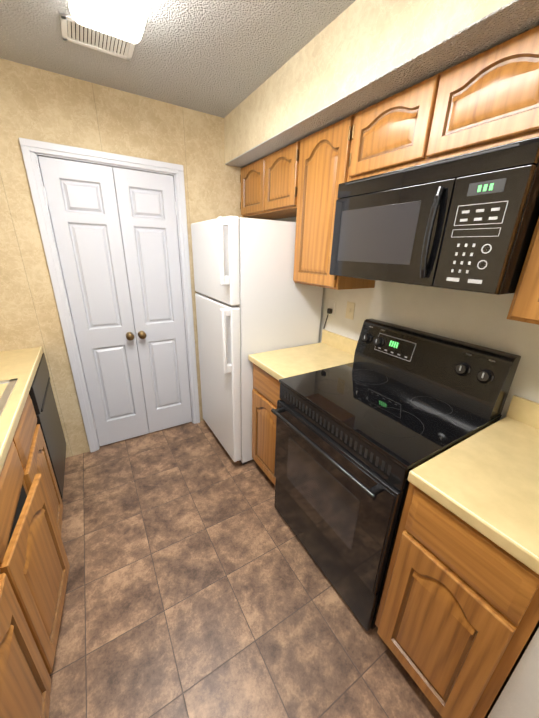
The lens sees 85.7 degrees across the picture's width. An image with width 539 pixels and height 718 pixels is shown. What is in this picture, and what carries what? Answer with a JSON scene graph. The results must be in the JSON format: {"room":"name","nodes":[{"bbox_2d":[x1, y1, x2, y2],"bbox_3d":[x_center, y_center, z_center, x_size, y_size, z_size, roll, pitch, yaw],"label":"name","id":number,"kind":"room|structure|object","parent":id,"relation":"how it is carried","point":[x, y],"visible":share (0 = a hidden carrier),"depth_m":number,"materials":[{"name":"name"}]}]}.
{"room":"kitchen","nodes":[
{"label":"kitchen","id":0,"kind":"room"},
{"bbox_2d":[0,58,269,457],"bbox_3d":[-1.068,-0.494,2.202,2.774,2.460,0.120,-11,24,-30],"label":"wall","id":1,"kind":"structure","parent":0,"point":[29,316],"depth_m":1.85,"materials":[{"name":"beige paint"}]},
{"bbox_2d":[38,156,148,445],"bbox_3d":[-1.207,-0.255,2.125,0.395,2.035,0.102,-11,24,-30],"label":"closet door","id":2,"kind":"structure","parent":1,"relation":"in","point":[81,199],"depth_m":2.05,"materials":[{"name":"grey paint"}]},
{"bbox_2d":[19,138,199,451],"bbox_3d":[-1.062,-0.329,2.255,0.909,2.115,0.141,-11,24,-30],"label":"door frame","id":3,"kind":"structure","parent":1,"relation":"attached to","point":[32,150],"depth_m":1.98,"materials":[{"name":"grey paint"}]},
{"bbox_2d":[112,167,191,432],"bbox_3d":[-0.867,-0.318,2.321,0.395,2.035,0.102,-11,24,-30],"label":"closet door","id":4,"kind":"structure","parent":1,"relation":"in","point":[146,206],"depth_m":2.25,"materials":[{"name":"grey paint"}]},
{"bbox_2d":[0,0,355,117],"bbox_3d":[0.181,-0.963,-0.115,2.774,0.100,5.175,-11,24,-30],"label":"ceiling","id":5,"kind":"structure","parent":0,"point":[222,58],"depth_m":1.38,"materials":[{"name":"white paint"}]},
{"bbox_2d":[60,13,135,60],"bbox_3d":[-0.785,-1.472,1.339,0.290,0.009,0.180,-11,24,-30],"label":"ceiling vent","id":6,"kind":"object","parent":5,"relation":"in","point":[73,30],"visible":0.81,"depth_m":1.34,"materials":[{"name":"white plastic"}]},
{"bbox_2d":[67,0,151,42],"bbox_3d":[-0.341,-1.164,0.681,0.260,0.104,1.230,-11,24,-30],"label":"ceiling light","id":7,"kind":"object","parent":5,"relation":"attached to","point":[124,19],"visible":1,"depth_m":1.07,"materials":[{"name":"white plastic"}]},
{"bbox_2d":[49,420,488,717],"bbox_3d":[0.114,1.436,0.778,2.774,0.100,5.175,-11,24,-30],"label":"floor","id":8,"kind":"structure","parent":0,"point":[199,585],"depth_m":1.35,"materials":[{"name":"tile"}]},
{"bbox_2d":[0,487,57,717],"bbox_3d":[-0.916,0.926,0.609,0.660,0.920,0.450,-11,24,-30],"label":"base cabinet","id":9,"kind":"object","parent":8,"relation":"on","point":[28,641],"depth_m":0.90,"materials":[{"name":"brown wood"}]},
{"bbox_2d":[0,347,42,378],"bbox_3d":[-0.884,0.548,0.377,0.650,0.040,3.622,-11,24,-30],"label":"countertop","id":10,"kind":"structure","parent":9,"relation":"on","point":[26,361],"depth_m":1.70,"materials":[{"name":"beige laminate"}]},
{"bbox_2d":[0,375,62,518],"bbox_3d":[-1.378,0.648,1.320,0.660,0.920,0.448,-11,24,-30],"label":"base cabinet","id":11,"kind":"object","parent":8,"relation":"on","point":[15,399],"depth_m":1.43,"materials":[{"name":"brown wood"}]},
{"bbox_2d":[0,411,69,638],"bbox_3d":[-1.145,0.787,0.966,0.666,0.920,0.443,-11,24,-30],"label":"base cabinet","id":12,"kind":"object","parent":8,"relation":"on","point":[34,567],"depth_m":1.16,"materials":[{"name":"brown wood"}]},
{"bbox_2d":[29,353,65,498],"bbox_3d":[-1.643,0.504,1.757,0.584,0.870,0.604,-11,24,-30],"label":"dishwasher","id":13,"kind":"object","parent":8,"relation":"on","point":[44,404],"visible":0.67,"depth_m":1.79,"materials":[{"name":"black"}]},
{"bbox_2d":[191,216,322,464],"bbox_3d":[-0.140,-0.138,2.348,0.786,1.740,0.712,-11,24,-30],"label":"refrigerator","id":14,"kind":"object","parent":8,"relation":"on","point":[252,296],"visible":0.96,"depth_m":1.96,"materials":[{"name":"white metal"}]},
{"bbox_2d":[251,361,279,484],"bbox_3d":[0.242,0.431,2.090,0.631,0.874,0.432,-11,24,-30],"label":"base cabinet","id":15,"kind":"object","parent":8,"relation":"on","point":[266,390],"depth_m":1.93,"materials":[{"name":"brown wood"}]},
{"bbox_2d":[248,341,353,380],"bbox_3d":[0.247,0.004,1.924,0.652,0.040,0.428,-11,24,-30],"label":"countertop","id":16,"kind":"structure","parent":15,"relation":"on","point":[293,361],"depth_m":1.87,"materials":[{"name":"beige laminate"}]},
{"bbox_2d":[271,318,520,630],"bbox_3d":[0.492,0.486,1.509,0.741,1.190,0.774,-11,24,-30],"label":"range","id":17,"kind":"object","parent":8,"relation":"on","point":[375,422],"visible":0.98,"depth_m":1.30,"materials":[{"name":"black metal"}]},
{"bbox_2d":[375,481,538,717],"bbox_3d":[0.834,0.806,1.125,0.691,0.874,0.376,-11,24,-30],"label":"base cabinet","id":18,"kind":"object","parent":8,"relation":"on","point":[457,621],"depth_m":0.89,"materials":[{"name":"brown wood"}]},
{"bbox_2d":[408,417,538,568],"bbox_3d":[0.842,0.378,0.963,0.702,0.040,0.371,-11,24,-30],"label":"countertop","id":19,"kind":"structure","parent":18,"relation":"on","point":[490,478],"depth_m":0.89,"materials":[{"name":"beige laminate"}]},
{"bbox_2d":[224,0,538,167],"bbox_3d":[0.473,-1.283,1.327,0.450,0.290,2.380,-11,24,-30],"label":"soffit","id":20,"kind":"structure","parent":0,"point":[356,56],"depth_m":1.13,"materials":[{"name":"beige paint"}]},
{"bbox_2d":[276,217,538,419],"bbox_3d":[1.295,0.053,0.912,0.120,2.460,4.725,-11,24,-30],"label":"wall","id":21,"kind":"structure","parent":0,"point":[478,318],"depth_m":1.42,"materials":[{"name":"beige paint"}]},
{"bbox_2d":[240,159,290,219],"bbox_3d":[0.001,-1.301,2.260,0.325,0.348,0.386,-11,24,-30],"label":"upper cabinet","id":22,"kind":"object","parent":21,"relation":"attached to","point":[250,174],"depth_m":2.20,"materials":[{"name":"brown wood"}]},
{"bbox_2d":[260,142,295,216],"bbox_3d":[0.200,-1.181,1.953,0.325,0.348,0.385,-11,24,-30],"label":"upper cabinet","id":23,"kind":"object","parent":21,"relation":"attached to","point":[277,169],"depth_m":1.89,"materials":[{"name":"brown wood"}]},
{"bbox_2d":[323,299,335,328],"bbox_3d":[0.432,-0.321,2.130,0.030,0.228,0.094,-11,24,-30],"label":"electrical outlet plate","id":24,"kind":"object","parent":21,"relation":"attached to","point":[331,307],"visible":1,"depth_m":2.10,"materials":[{"name":"white plastic"}]},
{"bbox_2d":[292,115,374,289],"bbox_3d":[0.402,-0.845,1.711,0.325,0.798,0.410,-11,24,-30],"label":"upper cabinet","id":25,"kind":"object","parent":21,"relation":"attached to","point":[321,156],"depth_m":1.62,"materials":[{"name":"brown wood"}]},
{"bbox_2d":[345,301,354,319],"bbox_3d":[0.542,-0.326,1.959,0.010,0.114,0.070,-11,24,-30],"label":"switch plate","id":26,"kind":"object","parent":21,"relation":"attached to","point":[350,308],"visible":1,"depth_m":1.96,"materials":[{"name":"beige plastic"}]},
{"bbox_2d":[344,77,431,181],"bbox_3d":[0.621,-0.953,1.298,0.325,0.296,0.399,-11,24,-30],"label":"upper cabinet","id":27,"kind":"object","parent":21,"relation":"attached to","point":[385,137],"depth_m":1.20,"materials":[{"name":"brown wood"}]},
{"bbox_2d":[321,329,538,428],"bbox_3d":[0.819,0.070,1.593,0.021,0.101,1.590,-11,24,-30],"label":"backsplash","id":28,"kind":"structure","parent":21,"relation":"attached to","point":[520,409],"depth_m":1.23,"materials":[{"name":"beige laminate"}]},
{"bbox_2d":[416,25,538,164],"bbox_3d":[0.827,-0.829,0.980,0.325,0.296,0.399,-11,24,-30],"label":"upper cabinet","id":29,"kind":"object","parent":21,"relation":"attached to","point":[488,98],"depth_m":0.92,"materials":[{"name":"brown wood"}]},
{"bbox_2d":[329,136,538,294],"bbox_3d":[0.666,-0.539,1.222,0.452,0.416,0.760,-11,24,-30],"label":"microwave","id":30,"kind":"object","parent":29,"relation":"attached to","point":[466,222],"visible":1,"depth_m":0.98,"materials":[{"name":"black plastic"}]},
{"bbox_2d":[507,217,538,324],"bbox_3d":[1.024,-0.471,0.754,0.325,0.798,0.380,-11,24,-30],"label":"upper cabinet","id":31,"kind":"object","parent":21,"relation":"attached to","point":[524,307],"depth_m":0.90,"materials":[{"name":"brown wood"}]},
{"bbox_2d":[487,628,538,717],"bbox_3d":[0.999,0.140,0.655,0.668,2.460,0.120,-11,24,-30],"label":"wall","id":32,"kind":"structure","parent":0,"point":[518,697],"depth_m":0.77,"materials":[{"name":"white paint"}]}
]}

